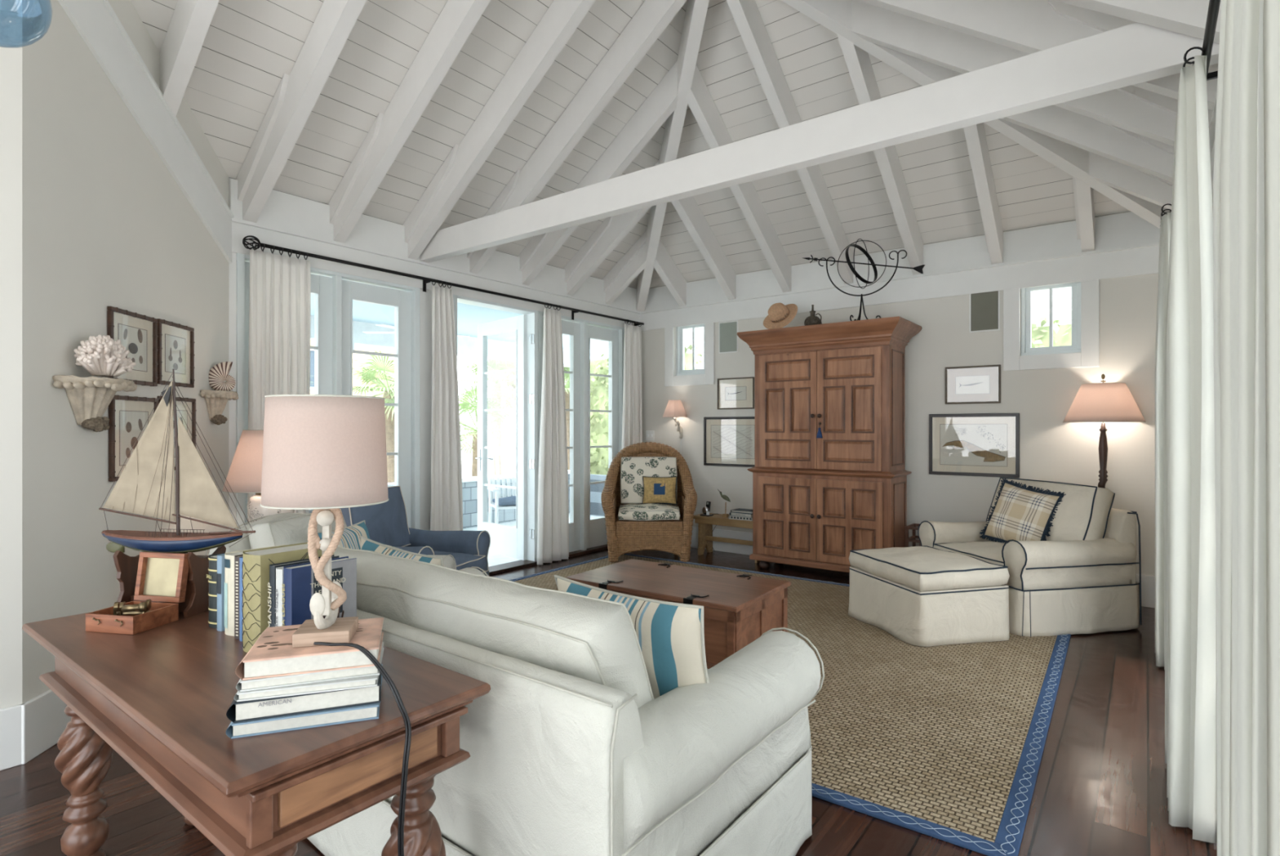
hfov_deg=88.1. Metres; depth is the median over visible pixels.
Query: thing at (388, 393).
palm tree
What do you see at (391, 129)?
rafter
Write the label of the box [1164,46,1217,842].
curtain
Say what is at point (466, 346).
trim
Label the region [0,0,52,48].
pendant light
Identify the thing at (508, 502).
rocking chair
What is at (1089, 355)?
trim
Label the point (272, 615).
book
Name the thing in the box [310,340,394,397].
house
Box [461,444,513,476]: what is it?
ground
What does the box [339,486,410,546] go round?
cushion
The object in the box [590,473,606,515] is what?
wall
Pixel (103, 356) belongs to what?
coral
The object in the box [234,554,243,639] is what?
book
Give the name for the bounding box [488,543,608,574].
trim
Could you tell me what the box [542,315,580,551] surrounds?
door
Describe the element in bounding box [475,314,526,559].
door
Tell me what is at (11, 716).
baseboard
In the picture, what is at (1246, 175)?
curtain
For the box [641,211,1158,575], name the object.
wall
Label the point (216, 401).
wall bracket
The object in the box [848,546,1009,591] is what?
cushion
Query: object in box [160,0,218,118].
rafter
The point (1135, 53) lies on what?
tie beam
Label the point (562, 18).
rafter
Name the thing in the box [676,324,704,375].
window
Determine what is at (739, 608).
trunk
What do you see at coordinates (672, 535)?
wicker armchair
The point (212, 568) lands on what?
book
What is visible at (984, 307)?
wall speaker
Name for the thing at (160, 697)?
console table
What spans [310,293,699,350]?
ceiling
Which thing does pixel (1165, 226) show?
curtain
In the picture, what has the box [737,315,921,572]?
armoire
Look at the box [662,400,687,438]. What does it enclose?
wall sconce
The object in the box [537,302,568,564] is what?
curtain
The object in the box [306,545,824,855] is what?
sofa
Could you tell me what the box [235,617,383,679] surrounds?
book
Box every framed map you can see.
[703,416,755,466]
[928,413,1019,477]
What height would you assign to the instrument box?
0.202 m
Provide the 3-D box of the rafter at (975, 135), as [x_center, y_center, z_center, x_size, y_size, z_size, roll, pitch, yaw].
[2.656,-1.973,5.154,0.115,1.186,1.285,0,0,37]
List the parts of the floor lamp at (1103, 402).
lamp shade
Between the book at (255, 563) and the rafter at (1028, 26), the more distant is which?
the rafter at (1028, 26)
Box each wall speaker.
[719,320,737,353]
[969,290,999,332]
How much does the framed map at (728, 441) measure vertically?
0.540 m
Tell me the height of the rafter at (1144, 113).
1.605 m
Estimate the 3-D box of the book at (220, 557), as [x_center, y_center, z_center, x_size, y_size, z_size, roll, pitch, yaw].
[-1.197,0.488,2.025,0.033,0.222,0.176,0,0,37]
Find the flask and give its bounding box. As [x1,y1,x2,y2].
[804,304,822,325]
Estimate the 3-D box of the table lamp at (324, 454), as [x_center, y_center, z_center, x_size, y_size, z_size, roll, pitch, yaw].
[-0.653,0.647,1.571,0.369,1.429,0.512,0,0,-14]
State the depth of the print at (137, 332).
3.42 m
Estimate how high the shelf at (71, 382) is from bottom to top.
0.048 m
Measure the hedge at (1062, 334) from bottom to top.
3.367 m
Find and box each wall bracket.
[52,374,137,431]
[200,389,238,425]
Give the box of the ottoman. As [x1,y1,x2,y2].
[848,545,1009,646]
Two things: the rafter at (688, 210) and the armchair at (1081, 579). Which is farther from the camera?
the rafter at (688, 210)
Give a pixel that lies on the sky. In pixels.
(1062, 297)
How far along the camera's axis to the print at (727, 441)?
7.21 m
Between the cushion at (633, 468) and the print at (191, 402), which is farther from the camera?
the cushion at (633, 468)
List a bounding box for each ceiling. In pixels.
[130,0,1130,288]
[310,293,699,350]
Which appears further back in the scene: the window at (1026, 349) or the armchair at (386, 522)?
the window at (1026, 349)
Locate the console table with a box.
[22,609,490,855]
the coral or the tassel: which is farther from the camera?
the tassel
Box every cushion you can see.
[248,512,346,548]
[333,546,652,707]
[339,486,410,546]
[433,550,487,571]
[617,502,679,520]
[620,456,677,503]
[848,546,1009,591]
[933,540,1007,564]
[986,478,1114,540]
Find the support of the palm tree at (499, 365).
on the ground
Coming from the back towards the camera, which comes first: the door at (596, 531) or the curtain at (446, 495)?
the door at (596, 531)
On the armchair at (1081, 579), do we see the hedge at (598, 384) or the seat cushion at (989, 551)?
the seat cushion at (989, 551)
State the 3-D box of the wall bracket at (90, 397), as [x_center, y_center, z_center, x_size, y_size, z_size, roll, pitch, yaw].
[-2.476,-0.106,3.063,0.191,0.250,0.444,0,0,-8]
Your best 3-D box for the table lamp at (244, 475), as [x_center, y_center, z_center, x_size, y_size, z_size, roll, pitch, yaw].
[-2.261,0.324,4.057,0.514,0.627,0.514,0,0,37]
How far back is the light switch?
7.89 m
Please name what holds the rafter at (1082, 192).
attached to the ceiling at (248, 47)
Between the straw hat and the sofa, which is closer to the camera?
the sofa
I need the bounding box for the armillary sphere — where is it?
[803,238,924,320]
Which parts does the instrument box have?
lid frame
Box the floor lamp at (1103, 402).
[1062,373,1146,488]
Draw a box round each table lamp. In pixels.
[222,429,294,522]
[259,394,411,855]
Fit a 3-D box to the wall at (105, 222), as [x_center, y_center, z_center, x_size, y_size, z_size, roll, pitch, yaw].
[-2.688,-0.585,3.544,0.120,3.890,1.738,0,0,-8]
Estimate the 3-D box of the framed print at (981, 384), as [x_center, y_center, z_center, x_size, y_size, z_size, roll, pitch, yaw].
[2.897,-0.376,5.765,0.440,0.328,0.020,0,0,37]
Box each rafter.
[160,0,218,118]
[235,0,366,222]
[328,0,490,243]
[402,0,1221,259]
[466,0,686,273]
[518,60,678,285]
[563,159,659,295]
[602,231,647,304]
[635,0,709,311]
[653,239,686,306]
[671,195,736,299]
[687,64,791,292]
[726,0,853,284]
[781,0,1171,228]
[836,32,923,275]
[851,0,1213,146]
[857,0,1217,110]
[963,122,1003,264]
[1000,105,1173,182]
[1072,176,1094,252]
[1087,151,1172,209]
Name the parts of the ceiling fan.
blade, blade, blade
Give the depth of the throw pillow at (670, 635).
1.85 m
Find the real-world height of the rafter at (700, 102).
1.635 m
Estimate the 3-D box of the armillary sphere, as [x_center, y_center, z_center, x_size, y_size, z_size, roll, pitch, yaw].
[1.964,-1.297,5.862,0.973,0.748,0.370,0,0,3]
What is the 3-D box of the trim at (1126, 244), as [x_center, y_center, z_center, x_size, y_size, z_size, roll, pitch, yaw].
[-0.696,-1.415,2.861,5.140,0.490,9.000,0,0,37]
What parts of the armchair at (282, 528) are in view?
arm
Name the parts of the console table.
leg, leg, apron moulding, leg, drawer, leg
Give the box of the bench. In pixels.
[693,512,759,562]
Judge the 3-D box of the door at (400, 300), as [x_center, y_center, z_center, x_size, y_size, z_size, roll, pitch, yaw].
[-2.134,0.095,5.310,0.060,2.470,0.650,0,0,37]
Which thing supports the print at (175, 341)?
attached to the wall at (105, 222)
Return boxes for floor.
[0,512,1217,855]
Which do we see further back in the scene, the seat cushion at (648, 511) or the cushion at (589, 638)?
the seat cushion at (648, 511)
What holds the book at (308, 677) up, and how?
on the book at (371, 680)
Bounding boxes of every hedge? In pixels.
[590,344,702,475]
[1031,311,1071,347]
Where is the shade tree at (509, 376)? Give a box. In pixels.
[487,361,569,413]
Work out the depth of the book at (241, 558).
1.86 m
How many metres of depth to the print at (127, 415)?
3.32 m
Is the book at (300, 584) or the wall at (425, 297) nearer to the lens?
the book at (300, 584)
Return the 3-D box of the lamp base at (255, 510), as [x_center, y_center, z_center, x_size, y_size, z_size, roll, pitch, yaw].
[-2.261,0.517,4.057,0.260,0.240,0.260,0,0,37]
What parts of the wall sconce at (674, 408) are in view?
lamp shade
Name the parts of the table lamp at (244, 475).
lamp shade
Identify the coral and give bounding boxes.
[74,334,136,377]
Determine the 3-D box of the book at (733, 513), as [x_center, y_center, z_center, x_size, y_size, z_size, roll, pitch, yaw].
[1.083,0.887,6.826,0.263,0.036,0.181,0,0,41]
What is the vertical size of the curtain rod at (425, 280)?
0.139 m
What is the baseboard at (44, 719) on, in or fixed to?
attached to the wall at (105, 222)
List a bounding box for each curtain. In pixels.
[247,241,311,524]
[430,279,462,530]
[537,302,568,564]
[622,319,642,448]
[1155,203,1171,669]
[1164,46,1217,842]
[1213,0,1279,855]
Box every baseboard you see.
[0,702,23,770]
[21,688,71,764]
[690,525,1155,607]
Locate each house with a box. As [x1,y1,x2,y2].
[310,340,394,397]
[506,347,607,473]
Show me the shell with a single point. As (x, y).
(218, 373)
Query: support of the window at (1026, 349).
in the wall at (1052, 449)
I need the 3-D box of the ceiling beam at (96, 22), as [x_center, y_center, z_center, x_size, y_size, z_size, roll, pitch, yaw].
[-2.611,-1.685,3.554,0.035,1.170,1.738,0,0,-8]
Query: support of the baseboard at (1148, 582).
attached to the wall at (1052, 449)
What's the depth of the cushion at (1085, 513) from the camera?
4.56 m
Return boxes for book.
[206,552,224,627]
[216,553,224,631]
[224,544,284,635]
[225,663,382,737]
[226,671,381,722]
[233,641,383,701]
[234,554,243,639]
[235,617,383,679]
[235,666,379,691]
[239,556,243,640]
[241,537,333,652]
[267,554,339,626]
[275,563,299,626]
[281,555,356,625]
[728,515,752,520]
[729,511,752,517]
[730,507,752,513]
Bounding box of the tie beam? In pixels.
[419,22,1219,262]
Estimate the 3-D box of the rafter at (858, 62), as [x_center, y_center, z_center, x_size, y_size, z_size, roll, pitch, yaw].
[1.951,-2.198,5.289,0.115,1.635,1.928,0,0,37]
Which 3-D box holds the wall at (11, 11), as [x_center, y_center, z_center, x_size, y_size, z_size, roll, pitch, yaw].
[-3.551,-0.585,1.432,0.120,3.890,3.261,0,0,37]
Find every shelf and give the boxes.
[52,374,133,390]
[200,389,237,395]
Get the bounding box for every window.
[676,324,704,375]
[1021,281,1080,355]
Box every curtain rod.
[242,235,644,325]
[1201,0,1220,80]
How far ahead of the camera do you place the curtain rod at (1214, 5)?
2.06 m
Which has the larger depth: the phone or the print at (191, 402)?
the phone
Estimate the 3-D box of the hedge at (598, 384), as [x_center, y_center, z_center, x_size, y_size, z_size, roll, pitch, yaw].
[-0.025,0.312,11.918,2.484,3.496,0.657,0,0,37]
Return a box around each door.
[244,261,332,524]
[342,279,411,527]
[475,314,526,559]
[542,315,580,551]
[586,324,618,548]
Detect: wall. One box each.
[0,0,22,708]
[22,0,228,703]
[228,177,431,530]
[462,473,569,528]
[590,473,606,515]
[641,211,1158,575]
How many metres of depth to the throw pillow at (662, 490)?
7.03 m
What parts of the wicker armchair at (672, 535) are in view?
panel, seat, backrest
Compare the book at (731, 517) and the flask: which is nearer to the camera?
the flask
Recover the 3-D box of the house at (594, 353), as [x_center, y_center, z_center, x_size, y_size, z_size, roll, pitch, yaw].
[-1.408,-1.360,29.210,8.600,6.840,6.600,0,0,-13]
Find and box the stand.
[113,545,226,617]
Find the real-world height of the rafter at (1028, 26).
2.044 m
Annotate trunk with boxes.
[565,558,791,668]
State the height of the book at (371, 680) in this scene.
0.016 m
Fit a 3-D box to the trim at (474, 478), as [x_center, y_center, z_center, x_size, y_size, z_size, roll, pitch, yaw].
[-4.329,0.715,6.645,0.230,0.050,10.600,0,0,37]
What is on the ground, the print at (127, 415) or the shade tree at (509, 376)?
the shade tree at (509, 376)
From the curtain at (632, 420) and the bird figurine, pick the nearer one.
the bird figurine
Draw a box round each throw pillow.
[317,520,369,549]
[359,535,444,565]
[554,573,709,698]
[641,475,677,504]
[979,477,1066,542]
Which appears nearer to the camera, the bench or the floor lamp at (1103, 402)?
the floor lamp at (1103, 402)
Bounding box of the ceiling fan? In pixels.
[362,324,470,337]
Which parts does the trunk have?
frame, lid, frame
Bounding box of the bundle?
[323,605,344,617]
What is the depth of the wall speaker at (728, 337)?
7.24 m
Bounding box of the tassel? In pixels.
[816,427,822,437]
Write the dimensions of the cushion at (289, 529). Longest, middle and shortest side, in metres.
0.624 x 0.444 x 0.223 m
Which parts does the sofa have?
seat, arm, arm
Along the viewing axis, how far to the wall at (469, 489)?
9.21 m
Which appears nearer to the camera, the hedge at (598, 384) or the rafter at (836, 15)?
the rafter at (836, 15)
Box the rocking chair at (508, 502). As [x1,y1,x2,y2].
[487,448,515,523]
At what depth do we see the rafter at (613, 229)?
6.68 m
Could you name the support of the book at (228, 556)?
on the console table
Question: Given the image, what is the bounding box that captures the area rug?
[508,552,1071,855]
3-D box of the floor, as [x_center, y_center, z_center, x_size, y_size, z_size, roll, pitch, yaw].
[-1.222,1.410,4.270,8.090,0.100,10.600,0,0,37]
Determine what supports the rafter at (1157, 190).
attached to the ceiling
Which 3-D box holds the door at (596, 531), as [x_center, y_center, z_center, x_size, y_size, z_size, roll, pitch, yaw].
[-0.459,0.095,7.500,0.060,2.470,0.635,0,0,37]
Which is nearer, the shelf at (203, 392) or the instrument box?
the instrument box
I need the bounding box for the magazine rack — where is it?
[905,523,920,546]
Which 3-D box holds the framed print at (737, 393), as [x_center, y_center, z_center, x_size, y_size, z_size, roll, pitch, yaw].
[1.038,-0.375,7.186,0.450,0.340,0.020,0,0,37]
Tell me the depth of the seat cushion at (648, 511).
6.68 m
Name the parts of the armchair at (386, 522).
arm, arm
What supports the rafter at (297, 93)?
attached to the ceiling at (248, 47)
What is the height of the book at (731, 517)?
0.034 m
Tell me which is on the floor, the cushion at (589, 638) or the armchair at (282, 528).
the armchair at (282, 528)
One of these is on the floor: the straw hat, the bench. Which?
the bench
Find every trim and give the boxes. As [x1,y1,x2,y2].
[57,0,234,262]
[228,92,1217,330]
[235,253,624,561]
[310,315,569,367]
[387,469,569,486]
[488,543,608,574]
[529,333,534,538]
[664,279,1099,386]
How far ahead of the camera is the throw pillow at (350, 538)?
3.56 m
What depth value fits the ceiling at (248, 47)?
5.07 m
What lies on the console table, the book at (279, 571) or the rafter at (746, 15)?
the book at (279, 571)
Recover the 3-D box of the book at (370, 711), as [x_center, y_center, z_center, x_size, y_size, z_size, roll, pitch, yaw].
[-0.711,0.586,1.439,0.274,0.027,0.255,0,0,-20]
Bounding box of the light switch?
[645,430,653,439]
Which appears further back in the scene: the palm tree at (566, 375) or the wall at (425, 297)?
the palm tree at (566, 375)
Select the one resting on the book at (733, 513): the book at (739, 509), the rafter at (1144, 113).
the book at (739, 509)
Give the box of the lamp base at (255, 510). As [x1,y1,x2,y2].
[246,494,294,522]
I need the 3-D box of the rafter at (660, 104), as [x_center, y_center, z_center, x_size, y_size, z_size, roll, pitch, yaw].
[-0.409,-2.182,5.916,1.884,1.605,0.115,0,0,37]
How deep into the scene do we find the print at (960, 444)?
5.76 m
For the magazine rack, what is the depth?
5.78 m
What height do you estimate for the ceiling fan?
0.280 m
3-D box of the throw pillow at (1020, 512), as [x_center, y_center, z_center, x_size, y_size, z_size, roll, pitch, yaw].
[2.838,0.660,4.925,0.238,0.545,0.582,0,0,-19]
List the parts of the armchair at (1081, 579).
arm, arm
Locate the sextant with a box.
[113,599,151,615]
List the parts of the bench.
leg, seat, seat rail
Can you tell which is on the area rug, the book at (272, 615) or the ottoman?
the ottoman
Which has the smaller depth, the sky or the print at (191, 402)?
the print at (191, 402)
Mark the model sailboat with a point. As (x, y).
(145, 486)
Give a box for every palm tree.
[352,348,394,482]
[457,356,515,475]
[458,382,515,476]
[564,366,569,469]
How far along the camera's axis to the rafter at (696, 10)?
5.56 m
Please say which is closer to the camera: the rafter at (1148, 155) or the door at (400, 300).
the rafter at (1148, 155)
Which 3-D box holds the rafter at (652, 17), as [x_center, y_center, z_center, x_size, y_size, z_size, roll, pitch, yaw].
[-0.541,-2.402,5.226,2.512,2.044,0.115,0,0,37]
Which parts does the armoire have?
panel moulding, panel moulding, panel, panel, panel moulding, panel, panel moulding, panel moulding, door, panel, panel, door, panel moulding, panel moulding, panel, panel, panel moulding, panel, cornice, waist moulding, panel moulding, panel moulding, panel moulding, panel, panel, panel, panel moulding, panel moulding, door, panel, panel, door, panel moulding, panel, panel moulding, panel moulding, panel, panel, panel moulding, panel moulding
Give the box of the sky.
[607,287,1071,368]
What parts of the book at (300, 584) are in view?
title panel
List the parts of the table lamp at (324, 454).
lamp shade, cord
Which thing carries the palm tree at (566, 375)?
on the ground
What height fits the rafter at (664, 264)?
0.776 m
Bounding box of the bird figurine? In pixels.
[717,488,730,517]
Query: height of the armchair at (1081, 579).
0.959 m
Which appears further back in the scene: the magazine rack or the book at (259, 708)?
the magazine rack
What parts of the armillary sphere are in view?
leg, leg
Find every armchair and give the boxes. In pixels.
[205,508,456,568]
[339,485,490,575]
[600,441,697,561]
[917,476,1142,635]
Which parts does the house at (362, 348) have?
pane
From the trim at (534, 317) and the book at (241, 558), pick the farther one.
the trim at (534, 317)
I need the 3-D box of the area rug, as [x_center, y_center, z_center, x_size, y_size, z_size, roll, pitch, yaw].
[0.477,1.351,4.608,4.120,0.016,3.320,0,0,36]
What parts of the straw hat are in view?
crown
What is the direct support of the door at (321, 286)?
in the wall at (425, 297)
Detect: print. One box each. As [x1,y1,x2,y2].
[106,306,158,386]
[108,395,158,481]
[156,318,194,387]
[157,395,196,470]
[711,424,755,458]
[717,376,754,408]
[939,423,1007,466]
[945,364,1000,404]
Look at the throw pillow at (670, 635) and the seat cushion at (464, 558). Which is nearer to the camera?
the throw pillow at (670, 635)
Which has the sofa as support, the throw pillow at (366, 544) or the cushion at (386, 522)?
the throw pillow at (366, 544)
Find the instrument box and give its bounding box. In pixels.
[85,551,188,634]
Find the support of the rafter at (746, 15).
attached to the ceiling at (248, 47)
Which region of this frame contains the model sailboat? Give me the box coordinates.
[98,368,255,553]
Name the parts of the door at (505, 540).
handle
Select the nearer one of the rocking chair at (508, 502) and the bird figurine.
the bird figurine
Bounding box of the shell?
[208,361,235,391]
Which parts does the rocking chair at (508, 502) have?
leg, armrest, leg, seat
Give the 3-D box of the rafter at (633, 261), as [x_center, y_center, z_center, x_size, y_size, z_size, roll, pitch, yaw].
[-0.117,-1.768,7.273,0.700,0.776,0.115,0,0,37]
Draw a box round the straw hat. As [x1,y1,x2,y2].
[763,302,797,328]
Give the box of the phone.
[700,501,718,550]
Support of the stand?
on the console table
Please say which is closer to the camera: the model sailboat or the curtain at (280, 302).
the model sailboat

